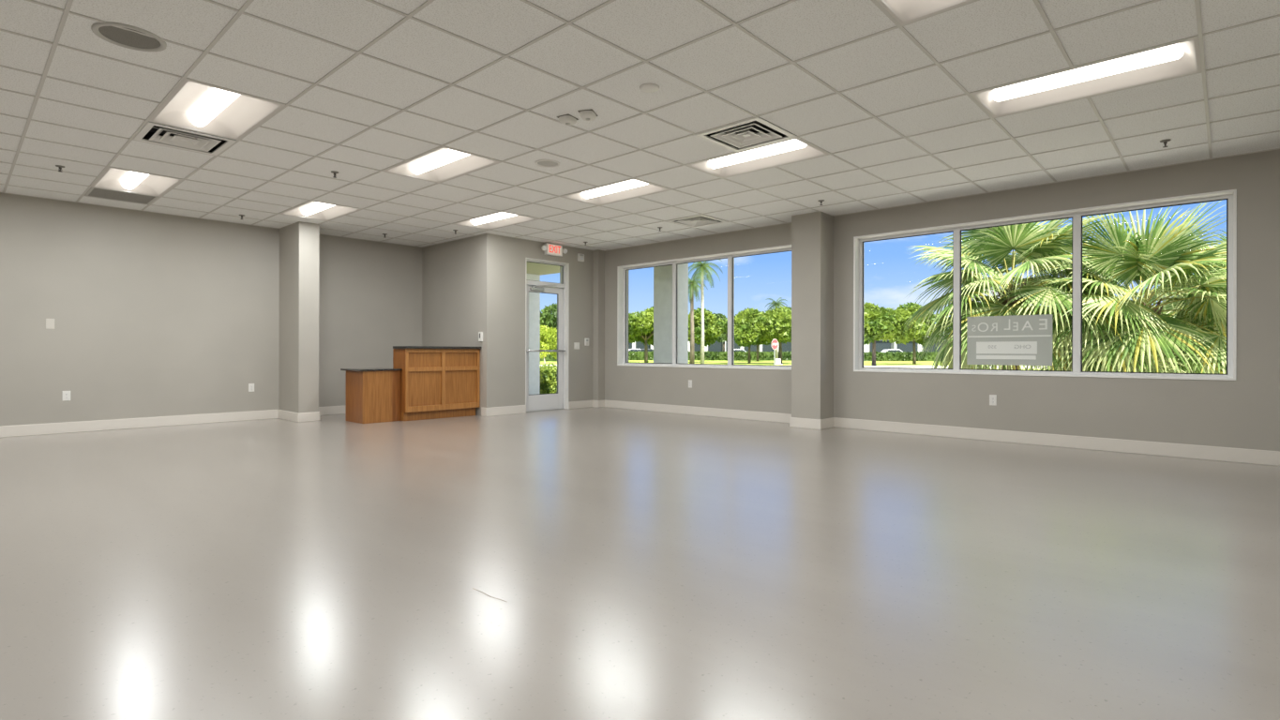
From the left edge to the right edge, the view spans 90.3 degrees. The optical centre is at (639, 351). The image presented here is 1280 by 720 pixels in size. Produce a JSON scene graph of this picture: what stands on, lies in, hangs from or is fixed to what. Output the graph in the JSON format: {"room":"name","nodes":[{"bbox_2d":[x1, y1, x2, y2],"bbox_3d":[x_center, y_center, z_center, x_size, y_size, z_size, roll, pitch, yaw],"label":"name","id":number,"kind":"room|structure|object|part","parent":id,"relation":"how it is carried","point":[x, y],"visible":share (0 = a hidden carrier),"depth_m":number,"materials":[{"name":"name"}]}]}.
{"room":"empty retail space","nodes":[
{"label":"empty retail space","id":0,"kind":"room"},
{"bbox_2d":[0,193,421,426],"bbox_3d":[-6.579,-0.555,7.785,0.200,3.270,8.320,0,0,43],"label":"wall","id":1,"kind":"structure","parent":0,"point":[154,314],"depth_m":8.16,"materials":[{"name":"paint"}]},
{"bbox_2d":[45,318,54,329],"bbox_3d":[-6.824,-0.315,7.370,0.008,0.120,0.076,0,0,43],"label":"blank plate","id":2,"kind":"object","parent":1,"relation":"attached to","point":[50,323],"visible":1,"depth_m":7.37,"materials":[{"name":"grey plastic"}]},
{"bbox_2d":[61,391,70,401],"bbox_3d":[-6.728,0.525,7.471,0.010,0.116,0.072,0,0,43],"label":"wall outlet","id":3,"kind":"object","parent":1,"relation":"attached to","point":[66,395],"visible":1,"depth_m":7.47,"materials":[{"name":"white plastic"}]},
{"bbox_2d":[0,405,346,437],"bbox_3d":[-6.440,0.898,7.781,0.014,0.125,8.106,0,0,43],"label":"baseboard","id":4,"kind":"structure","parent":1,"relation":"attached to","point":[176,420],"depth_m":7.97,"materials":[{"name":"white plastic"}]},
{"bbox_2d":[248,383,254,391],"bbox_3d":[-5.421,0.510,8.887,0.010,0.116,0.072,0,0,43],"label":"wall outlet","id":5,"kind":"object","parent":1,"relation":"attached to","point":[250,385],"visible":1,"depth_m":8.88,"materials":[{"name":"white plastic"}]},
{"bbox_2d":[278,221,319,413],"bbox_3d":[-4.815,-0.410,8.986,0.765,2.748,0.263,0,0,43],"label":"column","id":6,"kind":"structure","parent":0,"point":[299,242],"depth_m":8.76,"materials":[{"name":"paint"}]},
{"bbox_2d":[277,409,320,421],"bbox_3d":[-4.812,0.901,8.981,0.779,0.125,0.291,0,0,43],"label":"baseboard","id":7,"kind":"structure","parent":6,"relation":"attached to","point":[281,414],"depth_m":8.76,"materials":[{"name":"white plastic"}]},
{"bbox_2d":[421,235,479,415],"bbox_3d":[-3.067,-0.548,10.341,1.895,3.270,0.200,0,0,43],"label":"wall","id":8,"kind":"structure","parent":0,"point":[450,270],"depth_m":10.16,"materials":[{"name":"paint"}]},
{"bbox_2d":[481,407,485,416],"bbox_3d":[-2.983,0.905,10.116,1.901,0.125,0.014,0,0,43],"label":"baseboard","id":9,"kind":"structure","parent":8,"relation":"attached to","point":[483,410],"depth_m":9.51,"materials":[{"name":"white plastic"}]},
{"bbox_2d":[478,233,593,415],"bbox_3d":[-1.484,-0.604,10.497,0.220,3.150,2.576,0,0,43],"label":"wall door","id":10,"kind":"structure","parent":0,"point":[502,259],"depth_m":9.82,"materials":[{"name":"paint"}]},
{"bbox_2d":[478,331,482,341],"bbox_3d":[-2.393,-0.216,9.565,0.090,0.136,0.030,0,0,43],"label":"thermostat","id":11,"kind":"object","parent":10,"relation":"attached to","point":[480,334],"visible":1,"depth_m":9.54,"materials":[{"name":"white plastic"}]},
{"bbox_2d":[485,400,592,416],"bbox_3d":[-1.549,0.908,10.258,0.014,0.125,2.169,0,0,43],"label":"baseboard","id":12,"kind":"structure","parent":10,"relation":"attached to","point":[520,409],"depth_m":9.85,"materials":[{"name":"white plastic"}]},
{"bbox_2d":[525,257,569,412],"bbox_3d":[-1.541,-0.249,10.365,0.238,2.439,0.893,0,0,43],"label":"door","id":13,"kind":"structure","parent":10,"relation":"attached to","point":[559,400],"depth_m":10.62,"materials":[{"name":"white metal"}]},
{"bbox_2d":[541,242,567,256],"bbox_3d":[-1.401,-1.644,10.350,0.099,0.184,0.514,0,0,43],"label":"exit sign","id":14,"kind":"object","parent":10,"relation":"attached to","point":[551,249],"visible":1,"depth_m":10.32,"materials":[{"name":"white plastic"}]},
{"bbox_2d":[573,342,579,349],"bbox_3d":[-1.067,-0.089,10.781,0.010,0.116,0.120,0,0,43],"label":"light switch","id":15,"kind":"object","parent":10,"relation":"attached to","point":[576,344],"visible":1,"depth_m":10.78,"materials":[{"name":"white plastic"}]},
{"bbox_2d":[577,253,584,261],"bbox_3d":[-0.998,-1.590,10.822,0.055,0.130,0.130,0,0,43],"label":"fire alarm strobe","id":16,"kind":"object","parent":10,"relation":"attached to","point":[580,257],"visible":1,"depth_m":10.80,"materials":[{"name":"white plastic"}]},
{"bbox_2d":[584,338,588,346],"bbox_3d":[-0.911,-0.158,10.937,0.031,0.130,0.090,0,0,43],"label":"keypad","id":17,"kind":"object","parent":10,"relation":"attached to","point":[586,340],"visible":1,"depth_m":10.91,"materials":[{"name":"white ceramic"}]},
{"bbox_2d":[592,249,604,400],"bbox_3d":[-0.713,-0.402,11.075,0.130,2.748,0.161,0,0,43],"label":"wall","id":18,"kind":"structure","parent":0,"point":[598,286],"depth_m":11.03,"materials":[{"name":"paint"}]},
{"bbox_2d":[592,400,604,407],"bbox_3d":[-0.715,0.910,11.055,0.130,0.125,0.161,0,0,43],"label":"baseboard","id":19,"kind":"structure","parent":18,"relation":"attached to","point":[595,403],"depth_m":11.00,"materials":[{"name":"white plastic"}]},
{"bbox_2d":[0,406,1279,719],"bbox_3d":[-1.354,1.031,4.850,11.465,0.120,10.696,0,0,43],"label":"floor","id":20,"kind":"structure","parent":0,"point":[645,564],"depth_m":2.79,"materials":[{"name":"concrete"}]},
{"bbox_2d":[340,367,401,423],"bbox_3d":[-3.720,0.604,8.811,0.625,0.724,0.578,0,0,43],"label":"base cabinet","id":21,"kind":"object","parent":20,"relation":"on","point":[372,395],"visible":1,"depth_m":8.63,"materials":[{"name":"brown wood"}]},
{"bbox_3d":[-3.873,0.616,8.641,0.529,0.700,0.020,0,0,43],"label":"panel","id":22,"kind":"part","parent":21,"relation":"part of","materials":[{"name":"brown wood"}]},
{"bbox_2d":[340,367,401,371],"bbox_3d":[-3.719,0.254,8.811,0.625,0.023,0.578,0,0,43],"label":"countertop","id":23,"kind":"structure","parent":21,"relation":"on","point":[374,368],"depth_m":8.66,"materials":[{"name":"stone"}]},
{"bbox_3d":[-3.541,0.617,8.596,0.020,0.700,0.405,0,0,43],"label":"panel","id":24,"kind":"part","parent":21,"relation":"part of","materials":[{"name":"brown wood"}]},
{"bbox_2d":[392,346,481,421],"bbox_3d":[-2.943,0.450,9.268,0.425,1.036,1.203,0,0,43],"label":"reception counter","id":25,"kind":"object","parent":20,"relation":"on","point":[437,382],"visible":0.99,"depth_m":9.10,"materials":[{"name":"brown wood"}]},
{"bbox_3d":[-3.032,0.123,8.967,0.010,0.203,0.505,0,0,43],"label":"panel","id":26,"kind":"part","parent":25,"relation":"part of","materials":[{"name":"brown wood"}]},
{"bbox_3d":[-3.033,0.525,8.967,0.010,0.484,0.505,0,0,43],"label":"panel","id":27,"kind":"part","parent":25,"relation":"part of","materials":[{"name":"brown wood"}]},
{"bbox_2d":[392,346,481,348],"bbox_3d":[-2.924,-0.051,9.251,0.375,0.035,1.203,0,0,43],"label":"countertop","id":28,"kind":"structure","parent":25,"relation":"on","point":[394,347],"depth_m":8.97,"materials":[{"name":"stone"}]},
{"bbox_3d":[-2.642,0.124,9.390,0.010,0.203,0.530,0,0,43],"label":"panel","id":29,"kind":"part","parent":25,"relation":"part of","materials":[{"name":"brown wood"}]},
{"bbox_3d":[-2.643,0.526,9.390,0.010,0.484,0.530,0,0,43],"label":"panel","id":30,"kind":"part","parent":25,"relation":"part of","materials":[{"name":"brown wood"}]},
{"bbox_2d":[0,0,1279,251],"bbox_3d":[-1.437,-1.758,4.755,11.465,0.022,10.436,0,0,43],"label":"ceiling","id":31,"kind":"structure","parent":0,"point":[367,88],"depth_m":4.46,"materials":[{"name":"tile"}]},
{"bbox_2d":[55,165,64,172],"bbox_3d":[-5.520,-1.735,6.064,0.072,0.053,0.072,0,0,20],"label":"sprinkler","id":32,"kind":"object","parent":31,"relation":"attached to","point":[60,167],"visible":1,"depth_m":6.05,"materials":[{"name":"grey metal"}]},
{"bbox_2d":[84,186,158,205],"bbox_3d":[-5.875,-1.765,7.221,0.587,0.023,0.587,0,0,43],"label":"ceiling vent","id":33,"kind":"object","parent":31,"relation":"in","point":[95,192],"visible":0.87,"depth_m":7.23,"materials":[{"name":"grey"}]},
{"bbox_2d":[90,21,166,51],"bbox_3d":[-2.848,-1.751,3.558,0.330,0.011,0.330,0,0,43],"label":"ceiling speaker","id":34,"kind":"object","parent":31,"relation":"attached to","point":[106,31],"visible":1,"depth_m":3.55,"materials":[{"name":"grey"}]},
{"bbox_2d":[98,26,160,48],"bbox_3d":[-2.848,-1.751,3.558,0.270,0.005,0.270,0,0,43],"label":"grille","id":35,"kind":"object","parent":34,"relation":"attached to","point":[126,38],"depth_m":3.56,"materials":[{"name":"grey metal"}]},
{"bbox_2d":[91,167,182,196],"bbox_3d":[-5.263,-1.812,6.657,1.064,0.115,0.589,0,0,43],"label":"ceiling light","id":36,"kind":"object","parent":31,"relation":"attached to","point":[112,178],"visible":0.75,"depth_m":6.82,"materials":[{"name":"white plastic"}]},
{"bbox_2d":[133,121,236,155],"bbox_3d":[-3.776,-1.799,5.285,0.589,0.106,0.589,0,0,43],"label":"ceiling vent","id":37,"kind":"object","parent":31,"relation":"in","point":[155,133],"visible":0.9,"depth_m":5.30,"materials":[{"name":"white metal"}]},
{"bbox_3d":[-3.776,-1.780,5.285,0.052,0.055,0.469,0,0,43],"label":"plate","id":38,"kind":"part","parent":37,"relation":"part of","materials":[{"name":"white metal"}]},
{"bbox_2d":[149,79,285,139],"bbox_3d":[-3.131,-1.808,4.689,1.101,0.115,0.589,0,0,43],"label":"ceiling light","id":39,"kind":"object","parent":31,"relation":"attached to","point":[195,106],"visible":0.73,"depth_m":4.78,"materials":[{"name":"white plastic"}]},
{"bbox_2d":[280,200,361,221],"bbox_3d":[-4.023,-1.810,8.001,1.064,0.115,0.589,0,0,43],"label":"ceiling light","id":40,"kind":"object","parent":31,"relation":"attached to","point":[314,210],"visible":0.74,"depth_m":8.18,"materials":[{"name":"white plastic"}]},
{"bbox_2d":[331,170,338,178],"bbox_3d":[-2.991,-1.730,6.244,0.072,0.053,0.072,0,0,20],"label":"sprinkler","id":41,"kind":"object","parent":31,"relation":"attached to","point":[332,172],"visible":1,"depth_m":6.23,"materials":[{"name":"grey metal"}]},
{"bbox_2d":[383,147,499,182],"bbox_3d":[-1.891,-1.806,6.033,1.101,0.115,0.589,0,0,43],"label":"ceiling light","id":42,"kind":"object","parent":31,"relation":"attached to","point":[442,164],"visible":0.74,"depth_m":6.15,"materials":[{"name":"white plastic"}]},
{"bbox_2d":[453,211,538,229],"bbox_3d":[-1.957,-1.806,8.582,1.143,0.115,0.589,0,0,43],"label":"ceiling light","id":43,"kind":"object","parent":31,"relation":"attached to","point":[499,219],"visible":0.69,"depth_m":8.73,"materials":[{"name":"white plastic"}]},
{"bbox_2d":[534,159,560,167],"bbox_3d":[-0.860,-1.746,5.928,0.236,0.012,0.236,0,0,43],"label":"ceiling speaker","id":44,"kind":"object","parent":31,"relation":"attached to","point":[547,163],"visible":1,"depth_m":5.93,"materials":[{"name":"white metal"}]},
{"bbox_2d":[537,161,557,165],"bbox_3d":[-0.860,-1.748,5.928,0.196,0.002,0.196,0,0,43],"label":"grille","id":45,"kind":"object","parent":44,"relation":"attached to","point":[539,163],"depth_m":5.94,"materials":[{"name":"grey"}]},
{"bbox_2d":[557,113,578,125],"bbox_3d":[-0.542,-1.724,4.781,0.112,0.054,0.132,0,0,31],"label":"ceiling sensor","id":46,"kind":"object","parent":31,"relation":"attached to","point":[567,119],"visible":1,"depth_m":4.74,"materials":[{"name":"white plastic"}]},
{"bbox_2d":[577,109,598,120],"bbox_3d":[-0.383,-1.724,4.683,0.112,0.054,0.132,0,0,14],"label":"ceiling sensor","id":47,"kind":"object","parent":31,"relation":"attached to","point":[585,114],"visible":1,"depth_m":4.64,"materials":[{"name":"white plastic"}]},
{"bbox_2d":[561,178,669,205],"bbox_3d":[-0.279,-1.802,7.034,1.125,0.115,0.589,0,0,43],"label":"ceiling light","id":48,"kind":"object","parent":31,"relation":"attached to","point":[633,188],"visible":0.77,"depth_m":7.14,"materials":[{"name":"white plastic"}]},
{"bbox_2d":[639,83,659,92],"bbox_3d":[0.063,-1.742,4.223,0.132,0.017,0.132,0,0,43],"label":"smoke detector","id":49,"kind":"object","parent":31,"relation":"attached to","point":[645,87],"visible":1,"depth_m":4.20,"materials":[{"name":"white plastic"}]},
{"bbox_2d":[667,214,728,227],"bbox_3d":[0.771,-1.790,8.554,0.589,0.106,0.589,0,0,43],"label":"ceiling vent","id":50,"kind":"object","parent":31,"relation":"in","point":[700,220],"visible":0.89,"depth_m":8.57,"materials":[{"name":"white metal"}]},
{"bbox_2d":[694,117,797,151],"bbox_3d":[0.860,-1.790,5.154,0.589,0.106,0.589,0,0,43],"label":"ceiling vent","id":51,"kind":"object","parent":31,"relation":"in","point":[757,131],"visible":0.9,"depth_m":5.19,"materials":[{"name":"white metal"}]},
{"bbox_2d":[686,137,828,178],"bbox_3d":[1.054,-1.800,5.805,1.143,0.115,0.589,0,0,43],"label":"ceiling light","id":52,"kind":"object","parent":31,"relation":"attached to","point":[792,150],"visible":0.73,"depth_m":5.88,"materials":[{"name":"white plastic"}]},
{"bbox_2d":[875,0,973,25],"bbox_3d":[1.622,-1.799,2.793,1.162,0.115,0.589,0,0,43],"label":"ceiling light","id":53,"kind":"object","parent":31,"relation":"attached to","point":[903,11],"visible":1,"depth_m":3.27,"materials":[{"name":"white plastic"}]},
{"bbox_2d":[970,37,1201,118],"bbox_3d":[2.862,-1.796,4.137,1.162,0.115,0.589,0,0,43],"label":"ceiling light","id":54,"kind":"object","parent":31,"relation":"attached to","point":[1182,58],"visible":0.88,"depth_m":4.16,"materials":[{"name":"white plastic"}]},
{"bbox_2d":[1159,138,1171,147],"bbox_3d":[4.344,-1.715,5.266,0.072,0.053,0.072,0,0,20],"label":"sprinkler","id":55,"kind":"object","parent":31,"relation":"attached to","point":[1165,142],"visible":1,"depth_m":5.25,"materials":[{"name":"grey metal"}]},
{"bbox_2d":[791,211,833,419],"bbox_3d":[2.228,-0.396,8.222,0.403,2.748,0.366,0,0,43],"label":"column","id":56,"kind":"structure","parent":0,"point":[812,233],"depth_m":8.09,"materials":[{"name":"paint"}]},
{"bbox_2d":[789,417,833,429],"bbox_3d":[2.216,0.916,8.212,0.431,0.125,0.366,0,0,43],"label":"baseboard","id":57,"kind":"structure","parent":56,"relation":"attached to","point":[794,422],"depth_m":8.07,"materials":[{"name":"white plastic"}]},
{"bbox_2d":[526,149,1279,451],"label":"wall","id":58,"kind":"structure","parent":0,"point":[1243,413],"depth_m":6.66,"materials":[{"name":"paint"}]},
{"bbox_2d":[688,379,692,388],"bbox_3d":[0.769,0.505,9.808,0.072,0.116,0.010,0,0,43],"label":"wall outlet","id":59,"kind":"object","parent":58,"relation":"attached to","point":[689,381],"visible":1,"depth_m":9.80,"materials":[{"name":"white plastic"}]},
{"bbox_2d":[617,244,791,370],"bbox_3d":[0.922,-0.597,9.798,3.389,1.699,0.200,0,0,43],"label":"window","id":60,"kind":"structure","parent":58,"relation":"attached to","point":[622,271],"depth_m":10.17,"materials":[{"name":"white paint"}]},
{"bbox_2d":[604,400,1279,466],"bbox_3d":[2.843,0.917,7.891,9.420,0.125,0.014,0,0,43],"label":"baseboard","id":61,"kind":"structure","parent":58,"relation":"attached to","point":[1179,450],"depth_m":6.80,"materials":[{"name":"white plastic"}]},
{"bbox_2d":[989,394,996,406],"bbox_3d":[3.857,0.536,6.960,0.072,0.116,0.010,0,0,43],"label":"wall outlet","id":62,"kind":"object","parent":58,"relation":"attached to","point":[992,398],"visible":1,"depth_m":6.96,"materials":[{"name":"white plastic"}]},
{"bbox_2d":[853,189,1236,380],"bbox_3d":[4.053,-0.591,6.909,3.528,1.699,0.200,0,0,43],"label":"window","id":63,"kind":"structure","parent":58,"relation":"attached to","point":[1230,195],"depth_m":6.56,"materials":[{"name":"white paint"}]},
{"bbox_2d":[966,314,1052,365],"bbox_3d":[4.047,-0.118,7.004,0.830,0.545,0.007,0,0,43],"label":"sign","id":64,"kind":"object","parent":63,"relation":"attached to","point":[1016,339],"visible":1,"depth_m":6.99,"materials":[{"name":"white plastic"}]},
{"label":"outside","id":65,"kind":"structure","parent":0,"visible":0},
{"bbox_3d":[13.010,1.165,12.260,41.500,0.050,24.330,0,0,43],"label":"gravel drive","id":66,"kind":"object","parent":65,"visible":0},
{"bbox_2d":[540,324,557,365],"bbox_3d":[-3.612,0.073,23.938,2.169,2.195,2.233,0,0,-39],"label":"tree","id":67,"kind":"object","parent":66,"relation":"on","point":[548,335],"visible":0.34,"depth_m":23.29,"materials":[{"name":"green plant"}]},
{"bbox_2d":[1142,230,1226,317],"bbox_3d":[12.153,-0.812,12.794,3.697,4.032,3.798,0,0,33],"label":"fan palm","id":68,"kind":"object","parent":66,"relation":"on","point":[1168,308],"visible":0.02,"depth_m":12.89,"materials":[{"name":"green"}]},
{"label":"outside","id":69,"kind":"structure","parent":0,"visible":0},
{"bbox_2d":[540,360,1046,370],"bbox_3d":[-0.003,1.374,120.000,567.502,0.400,562.954,0,0,43],"label":"lawn","id":70,"kind":"structure","parent":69,"point":[723,362],"depth_m":65.55,"materials":[{"name":"green plant"}]},
{"bbox_2d":[540,302,557,330],"bbox_3d":[-3.369,-0.968,36.151,4.384,4.269,4.544,0,0,20],"label":"tree","id":71,"kind":"object","parent":70,"relation":"on","point":[547,318],"visible":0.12,"depth_m":34.75,"materials":[{"name":"green plant"}]},
{"bbox_2d":[540,346,557,361],"bbox_3d":[-16.502,-0.060,72.003,19.241,2.675,1.779,0,0,0],"label":"hedge","id":72,"kind":"object","parent":70,"relation":"on","point":[549,357],"visible":0.02,"depth_m":71.50,"materials":[{"name":"green plant"}]},
{"bbox_2d":[539,361,648,393],"bbox_3d":[-1.590,0.819,17.664,1.538,1.132,5.563,0,0,43],"label":"hedge","id":73,"kind":"object","parent":70,"relation":"on","point":[548,374],"visible":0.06,"depth_m":16.10,"materials":[{"name":"green plant"}]},
{"bbox_2d":[628,306,653,362],"bbox_3d":[0.236,-1.508,60.087,6.988,5.365,6.638,0,0,14],"label":"tree","id":74,"kind":"object","parent":70,"relation":"on","point":[640,325],"visible":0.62,"depth_m":58.37,"materials":[{"name":"green plant"}]},
{"bbox_2d":[688,274,707,363],"bbox_3d":[3.598,-2.140,43.920,2.274,6.647,2.211,0,0,43],"label":"palm","id":75,"kind":"object","parent":70,"relation":"on","point":[692,293],"visible":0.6,"depth_m":43.90,"materials":[{"name":"green plant"}]},
{"bbox_2d":[688,259,722,363],"bbox_3d":[3.701,-2.355,37.923,2.548,7.075,2.461,0,0,43],"label":"palm","id":76,"kind":"object","parent":70,"relation":"on","point":[703,268],"visible":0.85,"depth_m":37.93,"materials":[{"name":"green plant"}]},
{"bbox_2d":[688,307,725,362],"bbox_3d":[6.460,-1.659,66.203,5.333,5.692,5.563,0,0,-15],"label":"tree","id":77,"kind":"object","parent":70,"relation":"on","point":[712,331],"visible":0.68,"depth_m":64.58,"materials":[{"name":"green plant"}]},
{"bbox_2d":[628,350,791,361],"bbox_3d":[9.521,0.642,81.994,25.258,1.374,1.802,0,0,0],"label":"hedge","id":78,"kind":"object","parent":70,"relation":"on","point":[632,355],"visible":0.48,"depth_m":81.50,"materials":[{"name":"green plant"}]},
{"bbox_2d":[628,341,791,352],"bbox_3d":[11.002,-1.104,110.850,30.729,4.600,29.609,0,0,43],"label":"building","id":79,"kind":"structure","parent":70,"relation":"on","point":[715,347],"depth_m":105.86,"materials":[{"name":"grey"}]},
{"bbox_3d":[0.502,-0.950,105.880,2.400,2.610,0.040,0,0,0],"label":"pane","id":80,"kind":"part","parent":79,"relation":"part of","materials":[{"name":"grey glass"}]},
{"bbox_3d":[9.502,-0.932,105.880,2.400,2.610,0.040,0,0,0],"label":"pane","id":81,"kind":"part","parent":79,"relation":"part of","materials":[{"name":"grey"}]},
{"bbox_3d":[12.502,-0.926,105.880,2.400,2.610,0.040,0,0,0],"label":"pane","id":82,"kind":"part","parent":79,"relation":"part of","materials":[{"name":"grey glass"}]},
{"bbox_3d":[15.502,-0.920,105.880,2.400,2.610,0.040,0,0,0],"label":"pane","id":83,"kind":"part","parent":79,"relation":"part of","materials":[{"name":"grey"}]},
{"bbox_3d":[18.502,-0.914,105.880,2.400,2.610,0.040,0,0,0],"label":"pane","id":84,"kind":"part","parent":79,"relation":"part of","materials":[{"name":"grey"}]},
{"bbox_3d":[21.502,-0.908,105.880,2.400,2.610,0.040,0,0,0],"label":"pane","id":85,"kind":"part","parent":79,"relation":"part of","materials":[{"name":"grey"}]},
{"bbox_3d":[24.502,-0.902,105.880,2.400,2.610,0.040,0,0,0],"label":"pane","id":86,"kind":"part","parent":79,"relation":"part of","materials":[{"name":"grey"}]},
{"bbox_2d":[713,313,727,351],"bbox_3d":[10.951,-1.971,83.799,6.506,6.334,6.744,0,0,34],"label":"tree","id":87,"kind":"object","parent":70,"relation":"on","point":[723,338],"visible":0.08,"depth_m":83.27,"materials":[{"name":"green plant"}]},
{"bbox_2d":[722,307,777,363],"bbox_3d":[10.200,-1.484,59.813,5.019,5.357,5.236,0,0,-12],"label":"tree","id":88,"kind":"object","parent":70,"relation":"on","point":[747,322],"visible":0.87,"depth_m":58.21,"materials":[{"name":"green plant"}]},
{"bbox_2d":[738,339,772,361],"bbox_3d":[13.591,-1.209,74.157,4.950,4.819,5.131,0,0,-26],"label":"tree","id":89,"kind":"object","parent":70,"relation":"on","point":[770,342],"visible":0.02,"depth_m":73.88,"materials":[{"name":"green plant"}]},
{"bbox_3d":[13.605,-2.046,74.141,4.959,3.146,5.171,0,0,-26],"label":"crown","id":90,"kind":"part","parent":89,"relation":"part of","materials":[{"name":"green plant"}]},
{"bbox_2d":[754,305,791,363],"bbox_3d":[13.095,-1.570,59.654,6.854,5.540,7.216,0,0,18],"label":"tree","id":91,"kind":"object","parent":70,"relation":"on","point":[781,318],"visible":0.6,"depth_m":57.65,"materials":[{"name":"green plant"}]},
{"bbox_3d":[13.096,-2.418,59.691,6.999,3.862,7.284,0,0,18],"label":"crown","id":92,"kind":"part","parent":91,"relation":"part of","materials":[{"name":"green plant"}]},
{"bbox_2d":[771,338,778,365],"bbox_3d":[9.302,0.167,43.994,0.721,2.050,0.057,0,0,-42],"label":"stop sign","id":93,"kind":"object","parent":70,"relation":"on","point":[775,344],"visible":1,"depth_m":44.00,"materials":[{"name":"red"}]},
{"bbox_3d":[9.296,0.167,44.000,0.060,2.050,0.040,0,0,-42],"label":"post","id":94,"kind":"part","parent":93,"relation":"part of","materials":[{"name":"grey metal"}]},
{"bbox_2d":[765,297,787,358],"bbox_3d":[15.827,-2.545,73.958,2.815,7.505,2.769,0,0,43],"label":"palm","id":95,"kind":"object","parent":70,"relation":"on","point":[775,305],"visible":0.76,"depth_m":73.90,"materials":[{"name":"green plant"}]},
{"bbox_2d":[772,358,783,364],"bbox_3d":[12.118,0.923,56.000,0.740,0.550,0.640,0,0,0],"label":"utility box","id":96,"kind":"object","parent":70,"relation":"on","point":[777,360],"visible":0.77,"depth_m":55.80,"materials":[{"name":"grey metal"}]},
{"bbox_2d":[863,301,925,365],"bbox_3d":[18.582,-1.355,49.737,6.349,5.132,6.684,0,0,-39],"label":"tree","id":97,"kind":"object","parent":70,"relation":"on","point":[880,323],"visible":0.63,"depth_m":48.17,"materials":[{"name":"green plant"}]},
{"bbox_3d":[18.555,-2.140,49.755,6.484,3.578,6.747,0,0,-39],"label":"crown","id":98,"kind":"part","parent":97,"relation":"part of","materials":[{"name":"green plant"}]},
{"bbox_2d":[863,336,945,352],"bbox_3d":[47.002,-0.782,106.850,30.729,4.100,29.609,0,0,43],"label":"building","id":99,"kind":"structure","parent":70,"relation":"on","point":[880,346],"depth_m":101.85,"materials":[{"name":"grey"}]},
{"bbox_3d":[38.430,-0.624,101.880,3.429,2.110,0.040,0,0,0],"label":"pane","id":100,"kind":"part","parent":99,"relation":"part of","materials":[{"name":"grey"}]},
{"bbox_3d":[42.716,-0.615,101.880,3.429,2.110,0.040,0,0,0],"label":"pane","id":101,"kind":"part","parent":99,"relation":"part of","materials":[{"name":"grey"}]},
{"bbox_3d":[47.001,-0.607,101.880,3.429,2.110,0.040,0,0,0],"label":"pane","id":102,"kind":"part","parent":99,"relation":"part of","materials":[{"name":"grey"}]},
{"bbox_2d":[863,351,947,361],"bbox_3d":[35.499,0.697,80.026,13.590,1.378,12.665,0,0,43],"label":"hedge","id":103,"kind":"object","parent":70,"relation":"on","point":[888,355],"visible":0.56,"depth_m":79.50,"materials":[{"name":"green plant"}]},
{"bbox_2d":[895,301,947,364],"bbox_3d":[25.182,-1.622,58.096,5.333,5.692,5.563,0,0,26],"label":"tree","id":104,"kind":"object","parent":70,"relation":"on","point":[909,306],"visible":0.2,"depth_m":57.06,"materials":[{"name":"green plant"}]},
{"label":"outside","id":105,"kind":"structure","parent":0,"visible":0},
{"bbox_3d":[4.998,1.154,93.000,193.234,0.040,179.817,0,0,43],"label":"parking garage","id":106,"kind":"object","parent":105,"visible":0},
{"bbox_2d":[628,348,640,351],"bbox_3d":[-0.576,0.398,93.004,4.450,1.448,1.800,0,0,-9],"label":"car","id":107,"kind":"object","parent":106,"relation":"on","point":[629,350],"visible":0.14,"depth_m":92.10,"materials":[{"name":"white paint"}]},
{"bbox_2d":[734,348,745,352],"bbox_3d":[14.224,0.428,92.000,4.450,1.448,1.800,0,0,0],"label":"car","id":108,"kind":"object","parent":106,"relation":"on","point":[735,350],"visible":0.09,"depth_m":91.12,"materials":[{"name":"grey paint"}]},
{"bbox_2d":[881,349,902,352],"bbox_3d":[35.024,0.470,88.000,4.450,1.448,1.800,0,0,0],"label":"car","id":109,"kind":"object","parent":106,"relation":"on","point":[883,351],"visible":0.14,"depth_m":87.12,"materials":[{"name":"white paint"}]},
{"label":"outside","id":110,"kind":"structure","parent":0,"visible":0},
{"bbox_3d":[9.610,1.163,9.091,26.200,0.040,2.800,0,0,43],"label":"planting bed","id":111,"kind":"object","parent":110,"visible":0},
{"bbox_2d":[902,211,1144,370],"bbox_3d":[6.598,-0.938,11.299,3.724,4.260,3.856,0,0,34],"label":"fan palm","id":112,"kind":"object","parent":111,"relation":"on","point":[1033,247],"visible":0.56,"depth_m":10.73,"materials":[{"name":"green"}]},
{"bbox_2d":[1026,200,1226,374],"bbox_3d":[8.223,-0.587,10.417,3.911,4.058,3.791,0,0,-45],"label":"fan palm","id":113,"kind":"object","parent":111,"relation":"on","point":[1194,340],"visible":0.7,"depth_m":9.72,"materials":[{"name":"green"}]},
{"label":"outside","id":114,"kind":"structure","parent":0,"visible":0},
{"bbox_2d":[545,364,1046,368],"bbox_3d":[4.998,1.144,47.250,188.148,0.060,174.304,0,0,43],"label":"road","id":115,"kind":"structure","parent":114,"point":[923,367],"depth_m":46.26,"materials":[{"name":"grey asphalt"}]},
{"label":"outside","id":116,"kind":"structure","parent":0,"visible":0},
{"bbox_3d":[6.565,1.142,5.791,26.200,0.070,6.180,0,0,43],"label":"walkway","id":117,"kind":"object","parent":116,"visible":0},
{"bbox_2d":[526,273,540,394],"bbox_3d":[-2.593,-0.322,14.502,0.480,2.820,0.400,0,0,43],"label":"column","id":118,"kind":"structure","parent":117,"relation":"on","point":[534,297],"depth_m":14.37,"materials":[{"name":"paint"}]},
{"bbox_2d":[653,263,688,363],"bbox_3d":[0.560,-0.315,11.593,0.480,2.820,0.400,0,0,43],"label":"column","id":119,"kind":"structure","parent":117,"relation":"on","point":[662,275],"depth_m":11.46,"materials":[{"name":"paint"}]}
]}

